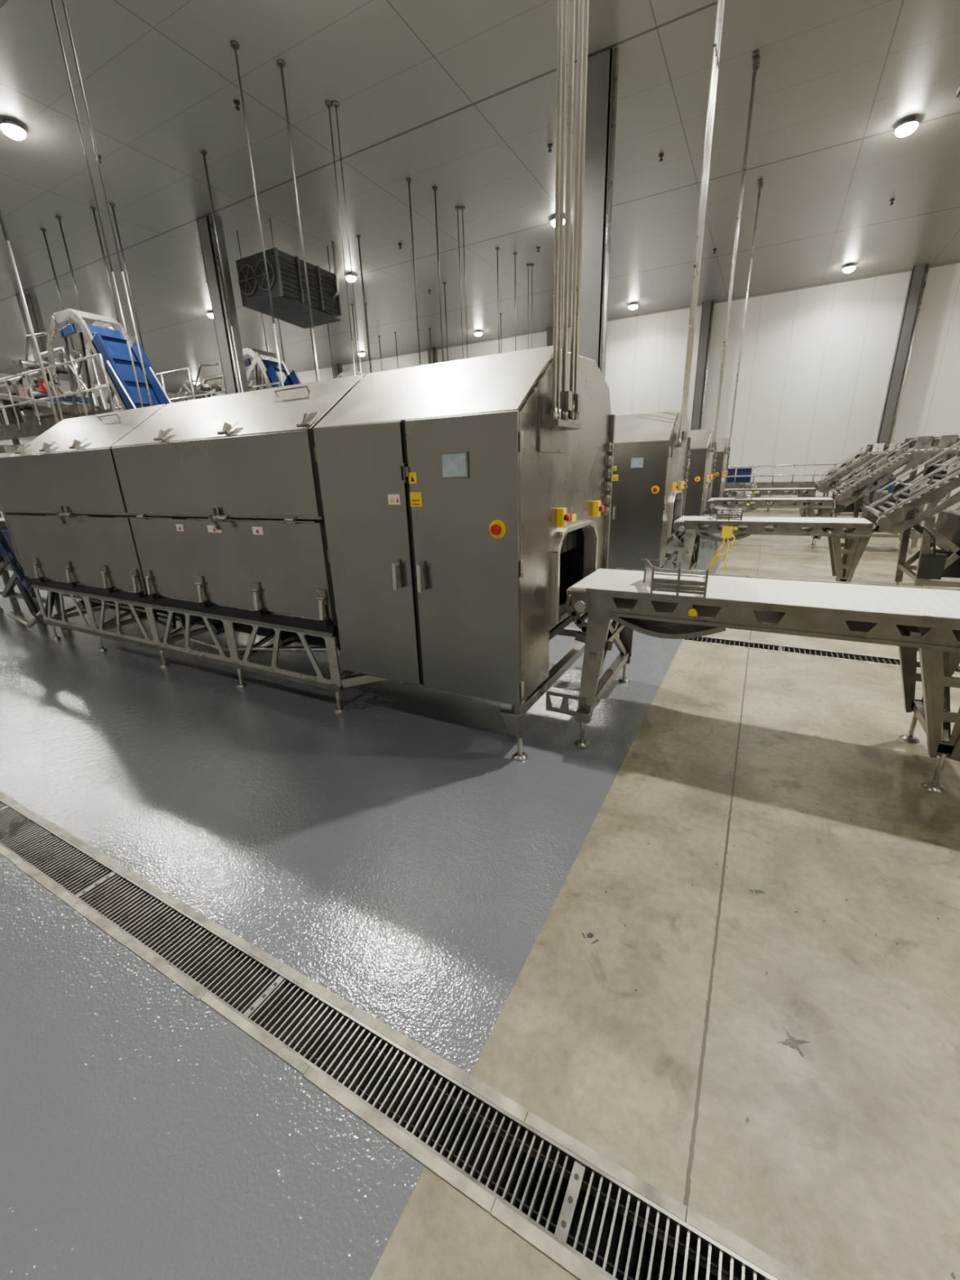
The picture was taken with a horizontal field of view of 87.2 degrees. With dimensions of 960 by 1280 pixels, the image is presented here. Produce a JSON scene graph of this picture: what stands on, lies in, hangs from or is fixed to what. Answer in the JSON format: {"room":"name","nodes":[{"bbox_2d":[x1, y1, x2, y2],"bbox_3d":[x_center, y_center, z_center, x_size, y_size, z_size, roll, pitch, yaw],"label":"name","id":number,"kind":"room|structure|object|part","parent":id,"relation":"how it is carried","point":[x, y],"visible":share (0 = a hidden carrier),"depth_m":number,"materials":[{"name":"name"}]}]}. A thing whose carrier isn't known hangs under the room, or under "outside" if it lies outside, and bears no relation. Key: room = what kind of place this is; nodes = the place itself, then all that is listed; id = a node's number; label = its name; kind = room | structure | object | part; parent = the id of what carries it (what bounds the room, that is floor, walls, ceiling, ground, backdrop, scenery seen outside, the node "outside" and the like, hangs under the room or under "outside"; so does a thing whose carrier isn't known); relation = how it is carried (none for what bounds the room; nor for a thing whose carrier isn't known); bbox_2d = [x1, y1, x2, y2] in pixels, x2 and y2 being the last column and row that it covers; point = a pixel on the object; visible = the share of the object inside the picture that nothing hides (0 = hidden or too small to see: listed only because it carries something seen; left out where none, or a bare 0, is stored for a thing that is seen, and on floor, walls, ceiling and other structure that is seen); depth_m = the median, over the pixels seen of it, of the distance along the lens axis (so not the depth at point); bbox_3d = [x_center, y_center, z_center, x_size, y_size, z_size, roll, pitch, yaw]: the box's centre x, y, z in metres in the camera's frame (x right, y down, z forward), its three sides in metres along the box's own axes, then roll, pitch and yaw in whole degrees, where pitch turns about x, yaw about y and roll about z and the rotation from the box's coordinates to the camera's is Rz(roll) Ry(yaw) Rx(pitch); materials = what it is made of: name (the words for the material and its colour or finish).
{"room":"factory floor","nodes":[
{"label":"factory floor","id":0,"kind":"room"},
{"bbox_2d":[0,373,175,515],"bbox_3d":[-29.314,-9.443,24.152,0.150,7.500,31.600,8,21,27],"label":"wall","id":1,"kind":"structure","parent":0,"point":[65,385],"depth_m":30.31,"materials":[{"name":"white paint"}]},
{"bbox_2d":[0,502,959,1279],"bbox_3d":[-7.173,-2.718,13.790,50.000,0.001,31.600,8,21,27],"label":"floor","id":2,"kind":"structure","parent":0,"point":[393,851],"depth_m":1.80,"materials":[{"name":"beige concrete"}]},
{"bbox_2d":[0,500,68,629],"bbox_3d":[-5.398,-1.272,6.382,2.113,1.875,1.429,8,21,27],"label":"conveyor","id":3,"kind":"object","parent":2,"relation":"on","point":[10,560],"visible":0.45,"depth_m":5.85,"materials":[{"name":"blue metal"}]},
{"bbox_2d":[16,293,60,386],"bbox_3d":[-14.821,-7.772,17.788,0.560,7.499,0.440,8,21,27],"label":"steel column","id":4,"kind":"structure","parent":2,"relation":"on","point":[33,308],"depth_m":16.76,"materials":[{"name":"metal"}]},
{"bbox_2d":[0,308,195,518],"bbox_3d":[-9.028,-4.634,11.938,9.006,4.934,1.830,8,21,27],"label":"conveyor","id":5,"kind":"object","parent":2,"relation":"on","point":[28,408],"visible":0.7,"depth_m":10.73,"materials":[{"name":"silver metal"}]},
{"bbox_2d":[196,216,248,395],"bbox_3d":[-6.432,-6.564,13.386,0.560,7.499,0.440,8,21,27],"label":"steel column","id":6,"kind":"structure","parent":2,"relation":"on","point":[206,227],"depth_m":12.62,"materials":[{"name":"metal"}]},
{"bbox_2d":[169,347,301,403],"bbox_3d":[-7.025,-5.870,15.417,9.006,4.934,1.830,8,21,27],"label":"conveyor","id":7,"kind":"object","parent":2,"relation":"on","point":[269,370],"visible":0.22,"depth_m":14.12,"materials":[{"name":"metal"}]},
{"bbox_2d":[257,376,266,390],"bbox_3d":[-13.534,-12.776,32.535,0.500,7.499,0.380,8,21,27],"label":"steel column","id":8,"kind":"structure","parent":2,"relation":"on","point":[259,378],"depth_m":31.30,"materials":[{"name":"metal"}]},
{"bbox_2d":[0,0,615,761],"bbox_3d":[-2.227,-3.541,3.995,6.630,7.498,2.103,8,21,27],"label":"machine","id":9,"kind":"object","parent":2,"relation":"on","point":[431,526],"visible":0.99,"depth_m":3.13,"materials":[{"name":"silver metal"}]},
{"bbox_3d":[-1.837,-0.201,4.760,5.623,0.660,1.650,8,21,27],"label":"frame and feet","id":10,"kind":"part","parent":9,"relation":"part of","materials":[{"name":"silver metal"}]},
{"bbox_2d":[333,363,342,378],"bbox_3d":[-7.913,-11.966,29.585,0.500,7.499,0.380,8,21,27],"label":"steel column","id":11,"kind":"structure","parent":2,"relation":"on","point":[338,370],"depth_m":28.35,"materials":[{"name":"metal"}]},
{"bbox_2d":[337,370,367,377],"bbox_3d":[-5.022,-7.105,18.895,9.006,4.934,1.830,8,21,27],"label":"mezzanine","id":12,"kind":"object","parent":2,"relation":"on","point":[348,373],"visible":0.02,"depth_m":17.23,"materials":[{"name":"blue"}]},
{"bbox_2d":[0,791,809,1279],"bbox_3d":[-11.040,-0.218,7.106,50.000,0.243,0.222,8,21,27],"label":"floor drain","id":13,"kind":"object","parent":2,"relation":"in","point":[595,1218],"visible":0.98,"depth_m":1.39,"materials":[{"name":"metal"}]},
{"bbox_2d":[427,347,437,364],"bbox_3d":[-2.291,-11.156,26.636,0.500,7.499,0.380,8,21,27],"label":"steel column","id":14,"kind":"structure","parent":2,"relation":"on","point":[434,353],"depth_m":25.42,"materials":[{"name":"metal"}]},
{"bbox_2d":[230,0,724,570],"bbox_3d":[-0.223,-4.776,7.473,6.630,7.498,2.103,8,21,27],"label":"machine","id":15,"kind":"object","parent":2,"relation":"on","point":[651,451],"visible":0.16,"depth_m":6.17,"materials":[{"name":"silver metal"}]},
{"bbox_3d":[0.166,-1.437,8.238,5.623,0.660,1.650,8,21,27],"label":"frame and feet","id":16,"kind":"part","parent":15,"relation":"part of","materials":[{"name":"silver metal"}]},
{"bbox_2d":[546,327,553,346],"bbox_3d":[3.331,-10.347,23.686,0.500,7.499,0.380,8,21,27],"label":"steel column","id":17,"kind":"structure","parent":2,"relation":"on","point":[549,331],"depth_m":22.47,"materials":[{"name":"metal"}]},
{"bbox_2d":[405,50,759,539],"bbox_3d":[1.780,-6.012,10.952,6.630,7.498,2.103,8,21,27],"label":"machine","id":18,"kind":"object","parent":2,"relation":"on","point":[703,450],"visible":0.17,"depth_m":9.53,"materials":[{"name":"silver metal"}]},
{"bbox_2d":[578,47,618,378],"bbox_3d":[2.000,-5.349,8.962,0.560,7.499,0.440,8,21,27],"label":"steel column","id":19,"kind":"structure","parent":2,"relation":"on","point":[602,68],"depth_m":8.17,"materials":[{"name":"metal"}]},
{"bbox_2d":[495,178,763,514],"bbox_3d":[3.783,-7.247,14.431,6.630,7.498,2.103,8,21,27],"label":"machine","id":20,"kind":"object","parent":2,"relation":"on","point":[723,449],"visible":0.12,"depth_m":12.97,"materials":[{"name":"silver metal"}]},
{"bbox_2d":[690,300,714,430],"bbox_3d":[8.953,-9.537,20.736,0.500,7.499,0.380,8,21,27],"label":"steel column","id":21,"kind":"structure","parent":2,"relation":"on","point":[708,307],"depth_m":20.08,"materials":[{"name":"metal"}]},
{"bbox_2d":[546,558,959,793],"bbox_3d":[1.590,0.091,2.933,2.198,1.060,1.226,8,21,27],"label":"conveyor","id":22,"kind":"object","parent":2,"relation":"on","point":[662,604],"visible":1,"depth_m":2.79,"materials":[{"name":"silver metal"}]},
{"bbox_3d":[1.516,-0.067,2.632,1.980,0.256,0.026,8,21,27],"label":"frame","id":23,"kind":"part","parent":22,"relation":"part of","materials":[{"name":"silver metal"}]},
{"bbox_3d":[1.841,-0.268,3.197,1.980,0.256,0.022,8,21,27],"label":"frame","id":24,"kind":"part","parent":22,"relation":"part of","materials":[{"name":"silver metal"}]},
{"bbox_2d":[700,491,835,549],"bbox_3d":[5.597,-2.380,9.891,2.198,1.060,1.226,8,21,27],"label":"conveyor","id":25,"kind":"object","parent":2,"relation":"on","point":[824,505],"visible":0.74,"depth_m":9.68,"materials":[{"name":"silver metal"}]},
{"bbox_3d":[5.522,-2.538,9.589,1.980,0.256,0.026,8,21,27],"label":"frame","id":26,"kind":"part","parent":25,"relation":"part of","materials":[{"name":"silver metal"}]},
{"bbox_3d":[5.848,-2.739,10.154,1.980,0.256,0.022,8,21,27],"label":"frame","id":27,"kind":"part","parent":25,"relation":"part of","materials":[{"name":"silver metal"}]},
{"bbox_2d":[722,483,817,516],"bbox_3d":[7.600,-3.616,13.369,2.198,1.060,1.226,8,21,27],"label":"conveyor","id":28,"kind":"object","parent":2,"relation":"on","point":[810,491],"visible":0.56,"depth_m":13.10,"materials":[{"name":"silver metal"}]},
{"bbox_3d":[7.526,-3.774,13.068,1.980,0.256,0.026,8,21,27],"label":"frame","id":29,"kind":"part","parent":28,"relation":"part of","materials":[{"name":"silver metal"}]},
{"bbox_3d":[7.851,-3.974,13.633,1.980,0.256,0.022,8,21,27],"label":"frame","id":30,"kind":"part","parent":28,"relation":"part of","materials":[{"name":"silver metal"}]},
{"bbox_2d":[664,506,875,582],"bbox_3d":[3.594,-1.145,6.412,2.198,1.060,1.226,8,21,27],"label":"conveyor","id":31,"kind":"object","parent":2,"relation":"on","point":[855,532],"visible":0.86,"depth_m":6.24,"materials":[{"name":"silver metal"}]},
{"bbox_3d":[3.519,-1.303,6.111,1.980,0.256,0.026,8,21,27],"label":"frame","id":32,"kind":"part","parent":31,"relation":"part of","materials":[{"name":"silver metal"}]},
{"bbox_3d":[3.845,-1.503,6.676,1.980,0.256,0.022,8,21,27],"label":"frame","id":33,"kind":"part","parent":31,"relation":"part of","materials":[{"name":"silver metal"}]},
{"bbox_2d":[581,769,959,1278],"bbox_3d":[1.111,1.027,1.857,1.278,0.001,1.664,8,21,27],"label":"stains","id":34,"kind":"object","parent":2,"relation":"on","point":[793,1043],"depth_m":1.47,"materials":[{"name":"grey concrete"}]},
{"bbox_2d":[682,635,959,673],"bbox_3d":[7.489,0.879,2.055,12.525,0.243,0.222,8,21,27],"label":"floor drain","id":35,"kind":"object","parent":2,"relation":"in","point":[864,658],"visible":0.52,"depth_m":4.48,"materials":[{"name":"metal"}]},
{"bbox_2d":[725,462,952,512],"bbox_3d":[12.438,-4.666,15.373,9.540,1.475,1.125,8,21,27],"label":"conveyor","id":36,"kind":"object","parent":2,"relation":"on","point":[743,474],"visible":0.41,"depth_m":16.38,"materials":[{"name":"silver metal"}]},
{"bbox_2d":[814,442,946,523],"bbox_3d":[9.634,-3.747,12.233,2.500,1.908,1.139,8,21,27],"label":"conveyor","id":37,"kind":"object","parent":2,"relation":"on","point":[824,486],"visible":0.49,"depth_m":12.17,"materials":[{"name":"silver metal"}]},
{"bbox_3d":[9.359,-3.619,12.347,1.156,0.910,0.990,8,21,27],"label":"drive motor and hopper","id":38,"kind":"part","parent":37,"relation":"part of","materials":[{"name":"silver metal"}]},
{"bbox_2d":[831,435,959,554],"bbox_3d":[7.631,-2.511,8.755,2.500,1.908,1.139,8,21,27],"label":"conveyor","id":39,"kind":"object","parent":2,"relation":"on","point":[916,451],"visible":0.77,"depth_m":8.65,"materials":[{"name":"silver metal"}]},
{"bbox_3d":[7.356,-2.384,8.869,1.156,0.910,0.990,8,21,27],"label":"drive motor and hopper","id":40,"kind":"part","parent":39,"relation":"part of","materials":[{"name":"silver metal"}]},
{"bbox_2d":[870,263,929,502],"bbox_3d":[14.574,-8.727,17.787,0.500,7.499,0.380,8,21,27],"label":"steel column","id":41,"kind":"structure","parent":2,"relation":"on","point":[916,279],"depth_m":17.27,"materials":[{"name":"metal"}]},
{"bbox_2d":[864,441,959,587],"bbox_3d":[5.628,-1.276,5.276,2.500,1.908,1.139,8,21,27],"label":"conveyor","id":42,"kind":"object","parent":2,"relation":"on","point":[934,484],"visible":0.9,"depth_m":5.39,"materials":[{"name":"silver metal"}]},
{"bbox_3d":[5.352,-1.148,5.390,1.156,0.910,0.990,8,21,27],"label":"drive motor and hopper","id":43,"kind":"part","parent":42,"relation":"part of","materials":[{"name":"silver metal"}]},
{"bbox_2d":[0,0,959,393],"bbox_3d":[-7.406,-9.894,11.376,50.000,0.150,31.600,8,21,27],"label":"ceiling","id":44,"kind":"structure","parent":0,"point":[458,98],"depth_m":9.87,"materials":[{"name":"white paint"}]},
{"bbox_2d":[0,120,26,140],"bbox_3d":[-8.057,-8.787,8.703,0.349,0.192,0.349,8,21,27],"label":"light","id":45,"kind":"object","parent":44,"relation":"hanging from","point":[11,129],"visible":1,"depth_m":8.63,"materials":[{"name":"white plastic"}]},
{"bbox_2d":[40,149,244,408],"bbox_3d":[-7.830,-6.103,12.151,6.216,7.499,0.466,8,21,27],"label":"pipes","id":46,"kind":"object","parent":44,"relation":"hanging from","point":[202,152],"depth_m":11.69,"materials":[{"name":"grey metal"}]},
{"bbox_2d":[207,311,213,318],"bbox_3d":[-10.000,-12.133,18.835,0.349,0.192,0.349,8,21,27],"label":"light","id":47,"kind":"object","parent":44,"relation":"hanging from","point":[210,314],"visible":0.53,"depth_m":18.72,"materials":[{"name":"white plastic"}]},
{"bbox_2d":[205,235,371,373],"bbox_3d":[-5.755,-7.382,15.754,6.216,7.499,0.466,8,21,27],"label":"pipes","id":48,"kind":"object","parent":44,"relation":"hanging from","point":[357,237],"depth_m":13.92,"materials":[{"name":"grey metal"}]},
{"bbox_2d":[235,217,341,328],"bbox_3d":[-5.012,-9.627,13.365,1.640,1.769,2.182,8,21,27],"label":"evaporator unit","id":49,"kind":"object","parent":44,"relation":"hanging from","point":[286,272],"depth_m":12.97,"materials":[{"name":"grey metal"}]},
{"bbox_2d":[346,273,356,282],"bbox_3d":[-4.027,-11.273,15.701,0.349,0.192,0.349,8,21,27],"label":"light","id":50,"kind":"object","parent":44,"relation":"hanging from","point":[348,277],"visible":0.82,"depth_m":15.61,"materials":[{"name":"white plastic"}]},
{"bbox_2d":[358,351,364,356],"bbox_3d":[-6.041,-14.575,25.710,0.349,0.192,0.349,8,21,27],"label":"light","id":51,"kind":"object","parent":44,"relation":"hanging from","point":[362,353],"visible":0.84,"depth_m":25.61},
{"bbox_2d":[310,282,448,381],"bbox_3d":[-3.752,-8.618,19.233,6.216,7.499,0.466,8,21,27],"label":"pipes","id":52,"kind":"object","parent":44,"relation":"hanging from","point":[444,283],"depth_m":18.81,"materials":[{"name":"grey metal"}]},
{"bbox_2d":[377,313,502,371],"bbox_3d":[-1.749,-9.853,22.711,6.216,7.499,0.466,8,21,27],"label":"pipes","id":53,"kind":"object","parent":44,"relation":"hanging from","point":[500,314],"depth_m":22.22,"materials":[{"name":"grey metal"}]},
{"bbox_2d":[474,330,482,336],"bbox_3d":[-0.068,-13.715,22.576,0.349,0.192,0.349,8,21,27],"label":"light","id":54,"kind":"object","parent":44,"relation":"hanging from","point":[477,333],"visible":1,"depth_m":22.47,"materials":[{"name":"white plastic"}]},
{"bbox_2d":[551,217,564,227],"bbox_3d":[1.946,-10.413,12.567,0.349,0.192,0.349,8,21,27],"label":"light","id":55,"kind":"object","parent":44,"relation":"hanging from","point":[553,222],"visible":0.3,"depth_m":12.51,"materials":[{"name":"white plastic"}]},
{"bbox_2d":[628,302,637,310],"bbox_3d":[5.905,-12.855,19.442,0.349,0.192,0.349,8,21,27],"label":"light","id":56,"kind":"object","parent":44,"relation":"hanging from","point":[633,306],"visible":1,"depth_m":19.34,"materials":[{"name":"white plastic"}]},
{"bbox_2d":[842,264,855,272],"bbox_3d":[11.922,-11.988,16.284,0.349,0.192,0.349,8,21,27],"label":"light","id":57,"kind":"object","parent":44,"relation":"hanging from","point":[850,268],"visible":1,"depth_m":16.19,"materials":[{"name":"white plastic"}]},
{"bbox_2d":[894,118,919,137],"bbox_3d":[7.963,-9.546,9.410,0.349,0.192,0.349,8,21,27],"label":"light","id":58,"kind":"object","parent":44,"relation":"hanging from","point":[908,126],"visible":1,"depth_m":9.34,"materials":[{"name":"white plastic"}]},
{"bbox_2d":[94,99,894,293],"bbox_3d":[1.511,-9.525,9.812,15.299,0.099,14.399,8,21,27],"label":"sprinkler head","id":59,"kind":"object","parent":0,"point":[236,102],"depth_m":9.75},
{"bbox_2d":[174,262,959,496],"bbox_3d":[0.283,-10.940,25.743,50.000,7.500,0.150,8,21,27],"label":"wall","id":60,"kind":"structure","parent":0,"point":[816,362],"depth_m":19.23,"materials":[{"name":"white paint"}]},
{"bbox_2d":[722,495,951,502],"bbox_3d":[0.331,-7.452,26.792,50.000,0.220,0.120,8,21,27],"label":"baseboard","id":61,"kind":"structure","parent":60,"relation":"attached to","point":[943,500],"depth_m":19.91,"materials":[{"name":"concrete"}]},
{"bbox_2d":[955,84,959,99],"bbox_3d":[8.186,-9.233,8.457,0.250,0.199,0.250,8,21,27],"label":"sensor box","id":62,"kind":"object","parent":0,"point":[957,95],"depth_m":8.53,"materials":[{"name":"white plastic"}]}
]}

